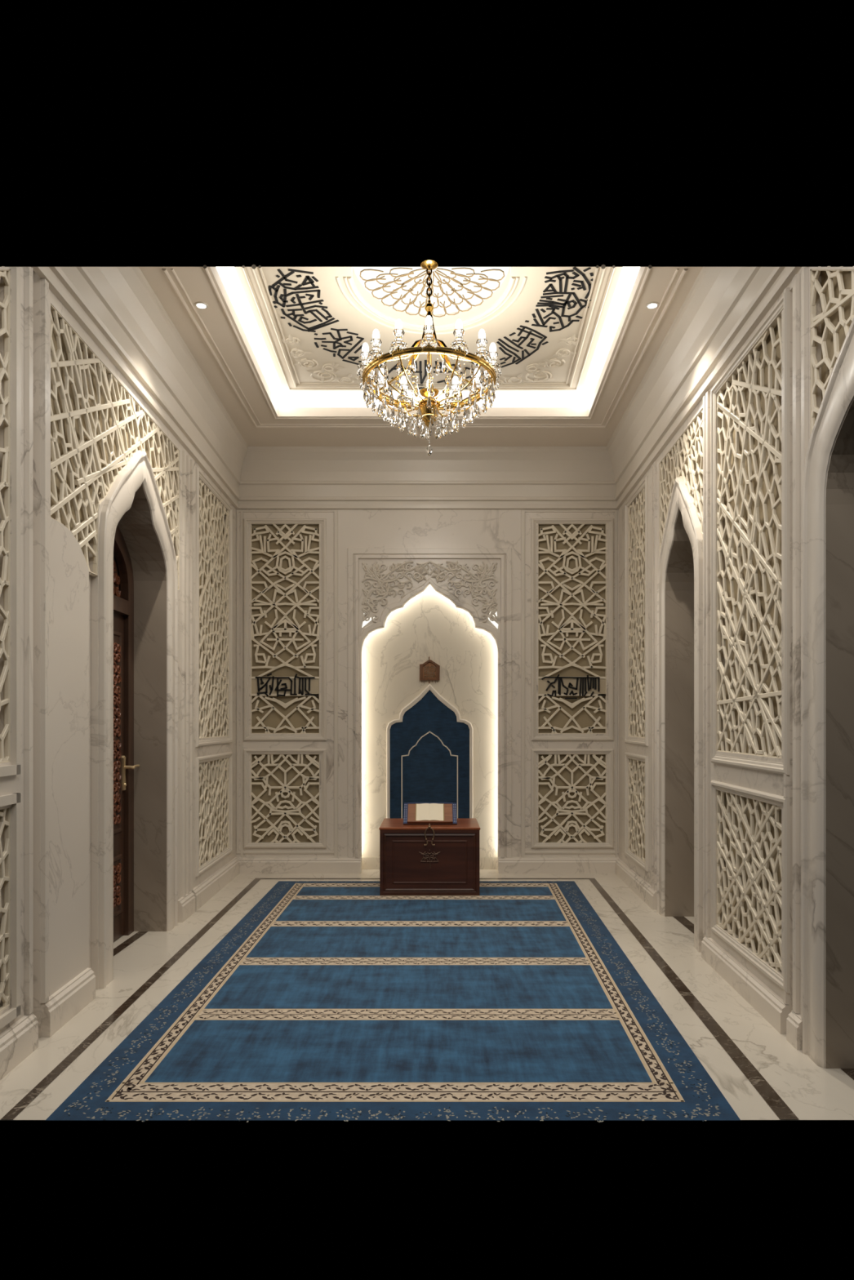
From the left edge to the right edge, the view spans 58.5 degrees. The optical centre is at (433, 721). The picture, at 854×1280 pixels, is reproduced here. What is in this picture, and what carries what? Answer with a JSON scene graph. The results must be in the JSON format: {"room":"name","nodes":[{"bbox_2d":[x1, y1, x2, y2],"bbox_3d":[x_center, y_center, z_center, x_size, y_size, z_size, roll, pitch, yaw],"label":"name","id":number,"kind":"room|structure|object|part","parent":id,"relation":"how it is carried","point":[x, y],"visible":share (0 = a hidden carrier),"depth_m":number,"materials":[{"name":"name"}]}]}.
{"room":"mosque","nodes":[
{"label":"mosque","id":0,"kind":"room"},
{"bbox_2d":[0,266,235,1038],"bbox_3d":[-2.155,-0.625,5.562,0.250,4.450,4.991,0,0,-1],"label":"wall","id":1,"kind":"structure","parent":0,"point":[73,593],"depth_m":4.39,"materials":[{"name":"white stone"}]},
{"bbox_2d":[0,266,9,763],"bbox_3d":[-1.992,-0.961,3.324,0.024,2.330,0.525,0,0,-1],"label":"screen","id":2,"kind":"object","parent":1,"relation":"attached to","point":[5,273],"visible":0.98,"depth_m":3.55,"materials":[{"name":"beige stone"}]},
{"bbox_2d":[0,807,9,1012],"bbox_3d":[-1.992,0.866,3.323,0.024,0.956,0.524,0,0,-1],"label":"screen","id":3,"kind":"object","parent":1,"relation":"attached to","point":[5,812],"visible":0.98,"depth_m":3.55,"materials":[{"name":"beige stone"}]},
{"bbox_2d":[0,267,21,1029],"bbox_3d":[-1.966,-0.383,3.347,0.022,3.545,0.551,0,0,-1],"label":"trim","id":4,"kind":"structure","parent":1,"relation":"attached to","point":[13,799],"depth_m":3.58,"materials":[{"name":"beige stone"}]},
{"bbox_2d":[25,267,193,1014],"bbox_3d":[-2.007,-0.407,5.068,0.022,3.665,2.736,0,0,-1],"label":"trim","id":5,"kind":"structure","parent":1,"relation":"attached to","point":[187,464],"depth_m":3.85,"materials":[{"name":"white stone"}]},
{"bbox_2d":[50,303,179,589],"bbox_3d":[-2.033,-1.527,5.042,0.026,1.341,2.200,0,0,-1],"label":"screen","id":6,"kind":"object","parent":1,"relation":"attached to","point":[75,365],"visible":0.89,"depth_m":4.48,"materials":[{"name":"beige stone"}]},
{"bbox_2d":[0,857,239,1079],"bbox_3d":[-2.007,1.512,5.545,0.045,0.175,4.952,0,0,-1],"label":"baseboard","id":7,"kind":"structure","parent":1,"relation":"attached to","point":[20,1040],"depth_m":4.03,"materials":[{"name":"white stone"}]},
{"bbox_2d":[113,524,139,941],"bbox_3d":[-2.312,-0.100,5.276,0.190,3.400,1.160,0,0,0],"label":"door","id":8,"kind":"structure","parent":1,"relation":"in","point":[123,580],"depth_m":5.67,"materials":[{"name":"brown wood"}]},
{"bbox_3d":[-2.268,0.383,5.708,0.102,0.255,0.157,0,0,0],"label":"handle","id":9,"kind":"part","parent":8,"relation":"part of","materials":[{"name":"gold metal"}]},
{"bbox_2d":[98,451,177,988],"bbox_3d":[-2.006,-0.135,5.276,0.034,3.470,1.420,0,0,-1],"label":"trim","id":10,"kind":"structure","parent":1,"relation":"attached to","point":[119,500],"depth_m":4.73,"materials":[{"name":"white stone"}]},
{"bbox_2d":[31,266,248,509],"bbox_3d":[-1.958,-2.545,5.910,0.160,0.610,4.306,0,0,-1],"label":"trim","id":11,"kind":"structure","parent":1,"relation":"attached to","point":[118,308],"depth_m":5.31,"materials":[{"name":"beige paint"}]},
{"bbox_2d":[195,466,232,746],"bbox_3d":[-2.073,-0.988,7.192,0.052,2.415,1.245,0,0,-1],"label":"screen","id":12,"kind":"object","parent":1,"relation":"attached to","point":[209,539],"visible":1,"depth_m":7.16,"materials":[{"name":"beige stone"}]},
{"bbox_2d":[195,751,232,876],"bbox_3d":[-2.073,0.825,7.192,0.052,1.030,1.245,0,0,-1],"label":"screen","id":13,"kind":"object","parent":1,"relation":"attached to","point":[219,771],"visible":0.99,"depth_m":7.14,"materials":[{"name":"beige stone"}]},
{"bbox_2d":[138,266,702,446],"bbox_3d":[0.000,-3.125,6.589,4.600,0.550,3.622,0,0,0],"label":"ceiling","id":14,"kind":"structure","parent":0,"point":[195,281],"depth_m":6.46,"materials":[{"name":"beige paint"}]},
{"bbox_2d":[194,301,208,309],"bbox_3d":[-1.593,-2.847,5.220,0.090,0.006,0.090,0,0,0],"label":"recessed light","id":15,"kind":"object","parent":14,"relation":"in","point":[202,305],"visible":1,"depth_m":5.22,"materials":[{"name":"white glass"}]},
{"bbox_2d":[161,264,688,427],"bbox_3d":[-0.030,-2.850,6.074,3.387,0.028,2.593,0,0,0],"label":"trim","id":16,"kind":"structure","parent":14,"relation":"attached to","point":[165,271],"depth_m":6.21,"materials":[{"name":"beige paint"}]},
{"bbox_2d":[645,301,658,309],"bbox_3d":[1.494,-2.847,5.220,0.090,0.006,0.090,0,0,0],"label":"recessed light","id":17,"kind":"object","parent":14,"relation":"in","point":[651,305],"visible":1,"depth_m":5.22,"materials":[{"name":"white glass"}]},
{"bbox_2d":[0,869,853,1119],"bbox_3d":[0.000,1.650,5.780,5.200,0.100,5.440,0,0,0],"label":"floor","id":18,"kind":"structure","parent":0,"point":[811,1091],"depth_m":4.27,"materials":[{"name":"stone"}]},
{"bbox_2d":[113,931,147,955],"bbox_3d":[-2.215,1.598,5.275,0.080,0.001,1.050,0,0,0],"label":"trim","id":19,"kind":"structure","parent":18,"relation":"on","point":[138,935],"depth_m":5.51,"materials":[{"name":"stone"}]},
{"bbox_2d":[45,880,740,1122],"bbox_3d":[-0.077,1.592,5.293,2.936,0.014,4.565,0,0,0],"label":"rug","id":20,"kind":"object","parent":18,"relation":"on","point":[345,1001],"visible":0.97,"depth_m":4.00,"materials":[{"name":"blue carpet"}]},
{"bbox_2d":[378,818,479,895],"bbox_3d":[-0.040,1.254,7.258,0.921,0.662,0.685,0,0,0],"label":"wooden chest","id":21,"kind":"object","parent":20,"relation":"on","point":[428,860],"visible":1,"depth_m":6.95,"materials":[{"name":"brown wood"}]},
{"bbox_2d":[403,802,457,825],"bbox_3d":[-0.037,0.874,7.213,0.499,0.188,0.253,0,0,0],"label":"book stand","id":22,"kind":"object","parent":21,"relation":"on","point":[450,808],"visible":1,"depth_m":7.17,"materials":[{"name":"brown wood"}]},
{"bbox_2d":[415,803,444,820],"bbox_3d":[-0.040,0.862,7.210,0.272,0.156,0.200,0,0,0],"label":"open book","id":23,"kind":"object","parent":22,"relation":"on","point":[424,811],"visible":1,"depth_m":7.21,"materials":[{"name":"beige paper"}]},
{"bbox_2d":[1,878,798,1119],"bbox_3d":[-0.093,1.598,5.418,3.455,0.001,4.715,0,0,0],"label":"trim","id":24,"kind":"structure","parent":18,"relation":"on","point":[775,1103],"depth_m":4.14,"materials":[{"name":"stone"}]},
{"bbox_2d":[673,916,693,933],"bbox_3d":[2.000,1.598,5.832,0.090,0.001,0.825,0,0,0],"label":"trim","id":25,"kind":"structure","parent":18,"relation":"on","point":[682,920],"depth_m":6.05,"materials":[{"name":"stone"}]},
{"bbox_2d":[840,1068,853,1079],"bbox_3d":[1.915,1.598,3.285,0.090,0.001,0.450,0,0,0],"label":"trim","id":26,"kind":"structure","parent":18,"relation":"on","point":[850,1072],"depth_m":3.47,"materials":[{"name":"stone"}]},
{"bbox_2d":[235,509,618,872],"bbox_3d":[-0.050,-0.625,8.095,4.300,4.450,0.070,0,0,0],"label":"wall","id":27,"kind":"structure","parent":0,"point":[357,528],"depth_m":8.06,"materials":[{"name":"white stone"}]},
{"bbox_2d":[243,518,326,740],"bbox_3d":[-1.575,-0.970,8.064,0.875,2.350,0.052,0,0,0],"label":"screen","id":28,"kind":"object","parent":27,"relation":"attached to","point":[285,522],"visible":1,"depth_m":8.07,"materials":[{"name":"beige stone"}]},
{"bbox_2d":[251,673,319,697],"bbox_3d":[-1.575,-0.384,8.072,0.715,0.254,0.041,0,0,0],"label":"sign","id":29,"kind":"object","parent":28,"relation":"attached to","point":[294,686],"visible":1,"depth_m":8.07,"materials":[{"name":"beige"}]},
{"bbox_3d":[-1.575,-0.371,8.084,0.715,0.184,0.019,0,0,0],"label":"plate","id":30,"kind":"part","parent":29,"relation":"part of","materials":[{"name":"beige"}]},
{"bbox_2d":[243,748,326,848],"bbox_3d":[-1.575,0.815,8.064,0.875,1.050,0.052,0,0,0],"label":"screen","id":31,"kind":"object","parent":27,"relation":"attached to","point":[285,788],"visible":1,"depth_m":8.07,"materials":[{"name":"beige stone"}]},
{"bbox_2d":[237,446,617,509],"bbox_3d":[-0.070,-2.545,7.980,4.040,0.610,0.160,0,0,0],"label":"trim","id":32,"kind":"structure","parent":27,"relation":"attached to","point":[272,477],"depth_m":8.00,"materials":[{"name":"beige stone"}]},
{"bbox_2d":[236,510,618,857],"bbox_3d":[-0.066,-0.399,8.053,4.047,3.669,0.014,0,0,0],"label":"trim","id":33,"kind":"structure","parent":27,"relation":"attached to","point":[242,852],"depth_m":8.05,"materials":[{"name":"beige stone"}]},
{"bbox_2d":[237,857,618,873],"bbox_3d":[-0.070,1.517,8.037,4.060,0.166,0.045,0,0,0],"label":"baseboard","id":34,"kind":"structure","parent":27,"relation":"attached to","point":[247,864],"depth_m":8.02,"materials":[{"name":"white stone"}]},
{"bbox_2d":[347,548,511,857],"bbox_3d":[-0.046,-0.198,8.045,1.739,3.266,0.030,0,0,0],"label":"trim","id":35,"kind":"structure","parent":27,"relation":"attached to","point":[508,552],"depth_m":8.04,"materials":[{"name":"white stone"}]},
{"bbox_2d":[361,560,497,646],"bbox_3d":[-0.046,-1.245,8.049,1.449,0.913,0.030,0,0,0],"label":"carved relief","id":36,"kind":"object","parent":27,"relation":"attached to","point":[374,571],"visible":1,"depth_m":8.04,"materials":[{"name":"beige stone"}]},
{"bbox_2d":[361,584,497,857],"bbox_3d":[-0.056,-0.035,8.194,1.751,3.270,0.131,0,0,0],"label":"wall niche","id":37,"kind":"object","parent":27,"relation":"in","point":[429,624],"visible":0.35,"depth_m":8.26,"materials":[{"name":"stone"}]},
{"bbox_2d":[386,683,473,818],"bbox_3d":[-0.047,0.527,8.241,0.938,1.875,0.037,0,0,0],"label":"panel","id":38,"kind":"object","parent":37,"relation":"attached to","point":[429,748],"visible":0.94,"depth_m":8.25,"materials":[{"name":"blue fabric"}]},
{"bbox_2d":[361,857,497,869],"bbox_3d":[-0.046,1.535,8.249,1.731,0.130,0.019,0,0,0],"label":"baseboard","id":39,"kind":"structure","parent":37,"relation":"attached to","point":[367,863],"depth_m":8.24,"materials":[{"name":"stone"}]},
{"bbox_2d":[419,655,439,683],"bbox_3d":[-0.047,-0.560,8.242,0.218,0.298,0.034,0,0,0],"label":"wall plaque","id":40,"kind":"object","parent":37,"relation":"attached to","point":[429,670],"visible":1,"depth_m":8.24,"materials":[{"name":"brown wood"}]},
{"bbox_3d":[-0.048,-0.552,8.252,0.145,0.181,0.015,0,0,0],"label":"panel","id":41,"kind":"part","parent":40,"relation":"part of","materials":[{"name":"brown wood"}]},
{"bbox_2d":[530,518,613,740],"bbox_3d":[1.461,-0.970,8.064,0.872,2.350,0.052,0,0,0],"label":"screen","id":42,"kind":"object","parent":27,"relation":"attached to","point":[571,522],"visible":1,"depth_m":8.07,"materials":[{"name":"beige stone"}]},
{"bbox_2d":[538,674,605,698],"bbox_3d":[1.461,-0.367,8.072,0.712,0.262,0.041,0,0,0],"label":"calligraphy","id":43,"kind":"object","parent":42,"relation":"attached to","point":[559,686],"visible":1,"depth_m":8.07,"materials":[{"name":"black metal"}]},
{"bbox_3d":[1.461,-0.371,8.084,0.712,0.184,0.019,0,0,0],"label":"plate","id":44,"kind":"part","parent":43,"relation":"part of","materials":[{"name":"beige"}]},
{"bbox_2d":[530,748,613,848],"bbox_3d":[1.461,0.815,8.064,0.872,1.050,0.052,0,0,0],"label":"screen","id":45,"kind":"object","parent":27,"relation":"attached to","point":[571,788],"visible":1,"depth_m":8.07,"materials":[{"name":"beige stone"}]},
{"bbox_2d":[235,266,622,391],"bbox_3d":[-0.010,-3.090,6.082,2.750,0.080,1.936,0,0,0],"label":"ceiling","id":46,"kind":"structure","parent":0,"point":[522,308],"depth_m":5.86,"materials":[{"name":"beige paint"}]},
{"bbox_2d":[216,266,382,407],"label":"light","id":47,"kind":"object","parent":46,"relation":"attached to","point":[228,276],"depth_m":6.51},
{"bbox_2d":[268,268,338,332],"bbox_3d":[-0.951,-3.047,5.551,0.457,0.007,0.833,0,0,0],"label":"calligraphy","id":48,"kind":"object","parent":46,"relation":"attached to","point":[311,281],"visible":1,"depth_m":5.52,"materials":[{"name":"black paint"}]},
{"bbox_2d":[280,333,360,384],"bbox_3d":[-0.985,-3.048,6.554,0.421,0.021,1.084,0,0,36],"label":"scrollwork","id":49,"kind":"object","parent":46,"relation":"attached to","point":[300,362],"visible":0.84,"depth_m":6.54,"materials":[{"name":"beige paint"}]},
{"bbox_2d":[314,328,364,364],"bbox_3d":[-0.760,-3.047,6.220,0.407,0.007,0.621,0,0,0],"label":"calligraphy","id":50,"kind":"object","parent":46,"relation":"attached to","point":[340,338],"visible":0.98,"depth_m":6.15,"materials":[{"name":"black paint"}]},
{"bbox_2d":[241,264,615,390],"bbox_3d":[-0.010,-3.050,6.056,2.642,0.032,1.885,0,0,0],"label":"trim","id":51,"kind":"structure","parent":46,"relation":"attached to","point":[352,290],"depth_m":5.78,"materials":[{"name":"beige paint"}]},
{"bbox_2d":[373,360,484,392],"bbox_3d":[-0.005,-3.047,6.768,1.038,0.007,0.757,0,0,0],"label":"calligraphy","id":52,"kind":"object","parent":46,"relation":"attached to","point":[421,380],"visible":0.52,"depth_m":6.61,"materials":[{"name":"black"}]},
{"bbox_2d":[351,266,511,317],"bbox_3d":[-0.018,-3.113,5.561,1.138,0.034,0.670,0,0,0],"label":"ceiling medallion","id":53,"kind":"object","parent":46,"relation":"attached to","point":[454,289],"visible":0.96,"depth_m":5.46,"materials":[{"name":"beige paint"}]},
{"bbox_2d":[356,259,502,455],"bbox_3d":[-0.033,-2.476,5.230,0.980,1.308,0.994,0,0,0],"label":"chandelier","id":54,"kind":"object","parent":53,"relation":"hanging from","point":[428,407],"visible":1,"depth_m":5.10,"materials":[{"name":"gold metal"}]},
{"bbox_2d":[356,342,374,377],"bbox_3d":[-0.462,-2.438,5.132,0.122,0.223,0.114,0,0,0],"label":"candle","id":55,"kind":"object","parent":54,"relation":"on","point":[361,366],"depth_m":5.11,"materials":[{"name":"white glass"}]},
{"bbox_2d":[359,372,376,390],"bbox_3d":[-0.462,-2.438,5.328,0.122,0.223,0.114,0,0,0],"label":"candle","id":56,"kind":"object","parent":54,"relation":"on","point":[361,384],"depth_m":5.30,"materials":[{"name":"glass"}]},
{"bbox_2d":[366,328,384,366],"bbox_3d":[-0.377,-2.438,4.956,0.122,0.223,0.114,0,0,0],"label":"candle","id":57,"kind":"object","parent":54,"relation":"on","point":[378,356],"depth_m":4.93,"materials":[{"name":"white glass"}]},
{"bbox_2d":[374,368,390,400],"bbox_3d":[-0.377,-2.438,5.504,0.122,0.223,0.114,0,0,0],"label":"candle","id":58,"kind":"object","parent":54,"relation":"on","point":[380,382],"depth_m":5.48,"materials":[{"name":"white glass"}]},
{"bbox_3d":[-0.271,-2.244,5.175,0.401,0.188,0.023,0,0,-14],"label":"arm","id":59,"kind":"part","parent":54,"relation":"part of","materials":[{"name":"gold metal"}]},
{"bbox_3d":[-0.271,-2.244,5.285,0.401,0.188,0.023,0,0,15],"label":"arm","id":60,"kind":"part","parent":54,"relation":"part of","materials":[{"name":"gold metal"}]},
{"bbox_2d":[389,319,407,357],"bbox_3d":[-0.224,-2.438,4.834,0.122,0.223,0.114,0,0,0],"label":"candle","id":61,"kind":"object","parent":54,"relation":"on","point":[400,346],"depth_m":4.81,"materials":[{"name":"white glass"}]},
{"bbox_3d":[-0.224,-2.244,5.079,0.401,0.188,0.024,0,0,-37],"label":"arm","id":62,"kind":"part","parent":54,"relation":"part of","materials":[{"name":"gold metal"}]},
{"bbox_3d":[-0.224,-2.244,5.382,0.401,0.188,0.024,0,0,37],"label":"arm","id":63,"kind":"part","parent":54,"relation":"part of","materials":[{"name":"gold metal"}]},
{"bbox_3d":[-0.227,-2.563,5.342,0.436,0.437,0.032,0,0,30],"label":"arm","id":64,"kind":"part","parent":54,"relation":"part of","materials":[{"name":"gold metal"}]},
{"bbox_2d":[395,375,411,408],"bbox_3d":[-0.224,-2.438,5.626,0.122,0.223,0.114,0,0,0],"label":"candle","id":65,"kind":"object","parent":54,"relation":"on","point":[406,387],"depth_m":5.60,"materials":[{"name":"white glass"}]},
{"bbox_3d":[-0.227,-2.563,5.118,0.436,0.437,0.032,0,0,-30],"label":"arm","id":66,"kind":"part","parent":54,"relation":"part of","materials":[{"name":"gold metal"}]},
{"bbox_3d":[-0.138,-2.244,5.450,0.022,0.188,0.401,0,0,-24],"label":"arm","id":67,"kind":"part","parent":54,"relation":"part of","materials":[{"name":"gold metal"}]},
{"bbox_3d":[-0.138,-2.244,5.010,0.022,0.188,0.401,0,0,24],"label":"arm","id":68,"kind":"part","parent":54,"relation":"part of","materials":[{"name":"gold metal"}]},
{"bbox_3d":[-0.033,-2.244,4.986,0.024,0.188,0.401,0,0,0],"label":"arm","id":69,"kind":"part","parent":54,"relation":"part of","materials":[{"name":"gold metal"}]},
{"bbox_3d":[-0.033,-3.000,5.230,0.033,0.246,0.033,0,0,45],"label":"chain","id":70,"kind":"part","parent":54,"relation":"part of","materials":[{"name":"gold metal"}]},
{"bbox_2d":[419,315,438,354],"bbox_3d":[-0.033,-2.438,4.790,0.122,0.223,0.114,0,0,0],"label":"candle","id":71,"kind":"object","parent":54,"relation":"on","point":[428,340],"depth_m":4.77,"materials":[{"name":"white glass"}]},
{"bbox_3d":[-0.033,-2.100,5.230,0.156,0.170,0.156,0,0,0],"label":"lamp shade","id":72,"kind":"part","parent":54,"relation":"part of","materials":[{"name":"gold metal"}]},
{"bbox_3d":[-0.033,-2.563,5.454,0.032,0.437,0.436,0,0,0],"label":"arm","id":73,"kind":"part","parent":54,"relation":"part of","materials":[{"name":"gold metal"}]},
{"bbox_3d":[-0.033,-2.460,5.230,0.136,0.680,0.136,0,0,0],"label":"stem","id":74,"kind":"part","parent":54,"relation":"part of","materials":[{"name":"gold metal"}]},
{"bbox_3d":[0.072,-2.244,5.010,0.022,0.188,0.401,0,0,-24],"label":"arm","id":75,"kind":"part","parent":54,"relation":"part of","materials":[{"name":"gold metal"}]},
{"bbox_3d":[0.072,-2.244,5.450,0.022,0.188,0.401,0,0,24],"label":"arm","id":76,"kind":"part","parent":54,"relation":"part of","materials":[{"name":"gold metal"}]},
{"bbox_3d":[0.161,-2.563,5.118,0.436,0.437,0.032,0,0,30],"label":"arm","id":77,"kind":"part","parent":54,"relation":"part of","materials":[{"name":"gold metal"}]},
{"bbox_2d":[447,375,462,405],"bbox_3d":[0.158,-2.438,5.626,0.122,0.223,0.114,0,0,0],"label":"candle","id":78,"kind":"object","parent":54,"relation":"on","point":[455,387],"depth_m":5.60,"materials":[{"name":"white glass"}]},
{"bbox_3d":[0.161,-2.563,5.342,0.436,0.437,0.032,0,0,-30],"label":"arm","id":79,"kind":"part","parent":54,"relation":"part of","materials":[{"name":"gold metal"}]},
{"bbox_3d":[0.158,-2.244,5.381,0.401,0.188,0.024,0,0,-37],"label":"arm","id":80,"kind":"part","parent":54,"relation":"part of","materials":[{"name":"gold metal"}]},
{"bbox_3d":[0.158,-2.244,5.078,0.401,0.188,0.024,0,0,37],"label":"arm","id":81,"kind":"part","parent":54,"relation":"part of","materials":[{"name":"gold metal"}]},
{"bbox_2d":[449,319,468,357],"bbox_3d":[0.158,-2.438,4.834,0.122,0.223,0.114,0,0,0],"label":"candle","id":82,"kind":"object","parent":54,"relation":"on","point":[456,347],"depth_m":4.81,"materials":[{"name":"white glass"}]},
{"bbox_3d":[0.205,-2.244,5.285,0.401,0.188,0.023,0,0,-14],"label":"arm","id":83,"kind":"part","parent":54,"relation":"part of","materials":[{"name":"gold metal"}]},
{"bbox_3d":[0.205,-2.244,5.175,0.401,0.188,0.023,0,0,15],"label":"arm","id":84,"kind":"part","parent":54,"relation":"part of","materials":[{"name":"gold metal"}]},
{"bbox_2d":[468,368,484,401],"bbox_3d":[0.311,-2.438,5.504,0.122,0.223,0.114,0,0,0],"label":"candle","id":85,"kind":"object","parent":54,"relation":"on","point":[477,378],"depth_m":5.48,"materials":[{"name":"white glass"}]},
{"bbox_2d":[473,328,491,366],"bbox_3d":[0.311,-2.438,4.956,0.122,0.223,0.114,0,0,0],"label":"candle","id":86,"kind":"object","parent":54,"relation":"on","point":[480,355],"depth_m":4.93,"materials":[{"name":"white glass"}]},
{"bbox_2d":[483,373,499,390],"bbox_3d":[0.396,-2.438,5.328,0.122,0.223,0.114,0,0,0],"label":"candle","id":87,"kind":"object","parent":54,"relation":"on","point":[496,385],"depth_m":5.30,"materials":[{"name":"glass"}]},
{"bbox_2d":[484,342,502,377],"bbox_3d":[0.396,-2.438,5.132,0.122,0.223,0.114,0,0,0],"label":"candle","id":88,"kind":"object","parent":54,"relation":"on","point":[494,354],"depth_m":5.11,"materials":[{"name":"glass"}]},
{"bbox_2d":[496,324,548,368],"bbox_3d":[0.647,-3.047,6.228,0.387,0.007,0.654,0,0,-31],"label":"calligraphy","id":89,"kind":"object","parent":46,"relation":"attached to","point":[522,358],"visible":1,"depth_m":6.16,"materials":[{"name":"black paint"}]},
{"bbox_2d":[497,333,579,385],"bbox_3d":[0.954,-3.048,6.550,0.492,0.021,1.079,0,0,-35],"label":"scrollwork","id":90,"kind":"object","parent":46,"relation":"attached to","point":[548,362],"visible":0.88,"depth_m":6.55,"materials":[{"name":"beige paint"}]},
{"bbox_2d":[524,266,593,332],"bbox_3d":[0.915,-3.047,5.537,0.446,0.007,0.850,0,0,0],"label":"calligraphy","id":91,"kind":"object","parent":46,"relation":"attached to","point":[551,304],"visible":1,"depth_m":5.51,"materials":[{"name":"black"}]},
{"bbox_2d":[486,266,639,407],"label":"light","id":92,"kind":"object","parent":46,"relation":"attached to","point":[628,276],"depth_m":6.64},
{"bbox_2d":[618,266,853,1068],"bbox_3d":[2.245,-0.625,5.573,0.750,4.450,4.952,0,0,2],"label":"wall","id":93,"kind":"structure","parent":0,"point":[839,496],"depth_m":3.98,"materials":[{"name":"white stone"}]},
{"bbox_2d":[624,475,648,746],"bbox_3d":[1.928,-0.988,7.235,0.052,2.415,0.870,0,0,2],"label":"screen","id":94,"kind":"object","parent":93,"relation":"attached to","point":[642,490],"visible":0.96,"depth_m":7.25,"materials":[{"name":"beige stone"}]},
{"bbox_2d":[624,751,648,871],"bbox_3d":[1.928,0.825,7.235,0.052,1.030,0.870,0,0,2],"label":"screen","id":95,"kind":"object","parent":93,"relation":"attached to","point":[642,813],"visible":1,"depth_m":7.25,"materials":[{"name":"beige stone"}]},
{"bbox_2d":[656,476,702,952],"bbox_3d":[1.862,-0.135,5.833,0.034,3.470,1.112,0,0,2],"label":"trim","id":96,"kind":"structure","parent":93,"relation":"attached to","point":[680,500],"depth_m":5.44,"materials":[{"name":"white stone"}]},
{"bbox_2d":[659,408,702,551],"bbox_3d":[1.895,-1.631,5.842,0.026,1.117,1.213,0,0,2],"label":"screen","id":97,"kind":"object","parent":93,"relation":"attached to","point":[697,500],"visible":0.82,"depth_m":5.67,"materials":[{"name":"beige stone"}]},
{"bbox_2d":[606,266,801,509],"bbox_3d":[1.801,-2.545,5.910,0.160,0.610,4.306,0,0,2],"label":"trim","id":98,"kind":"structure","parent":93,"relation":"attached to","point":[723,306],"depth_m":5.31,"materials":[{"name":"beige paint"}]},
{"bbox_2d":[614,858,802,1050],"bbox_3d":[1.857,1.521,5.865,0.045,0.158,4.314,0,0,2],"label":"baseboard","id":99,"kind":"structure","parent":93,"relation":"attached to","point":[766,1002],"depth_m":4.45,"materials":[{"name":"white stone"}]},
{"bbox_2d":[651,267,808,1018],"bbox_3d":[1.848,-0.385,5.155,0.018,3.670,2.932,0,0,2],"label":"trim","id":100,"kind":"structure","parent":93,"relation":"attached to","point":[804,271],"depth_m":3.80,"materials":[{"name":"white stone"}]},
{"bbox_2d":[710,289,789,775],"bbox_3d":[1.839,-0.965,4.478,0.052,2.480,1.169,0,0,2],"label":"screen","id":101,"kind":"object","parent":93,"relation":"attached to","point":[719,464],"visible":0.99,"depth_m":4.44,"materials":[{"name":"beige stone"}]},
{"bbox_2d":[710,780,789,993],"bbox_3d":[1.839,0.890,4.478,0.052,1.000,1.169,0,0,2],"label":"screen","id":102,"kind":"object","parent":93,"relation":"attached to","point":[718,897],"visible":0.99,"depth_m":4.41,"materials":[{"name":"beige stone"}]},
{"bbox_2d":[802,316,853,1068],"bbox_3d":[1.784,-0.103,3.402,0.034,3.407,0.582,0,0,2],"label":"trim","id":103,"kind":"structure","parent":93,"relation":"attached to","point":[838,396],"depth_m":3.56,"materials":[{"name":"white stone"}]},
{"bbox_2d":[810,266,853,433],"bbox_3d":[1.816,-1.695,3.392,0.025,0.975,0.588,0,0,2],"label":"screen","id":104,"kind":"object","parent":93,"relation":"attached to","point":[815,320],"visible":0.73,"depth_m":3.54,"materials":[{"name":"beige stone"}]}
]}

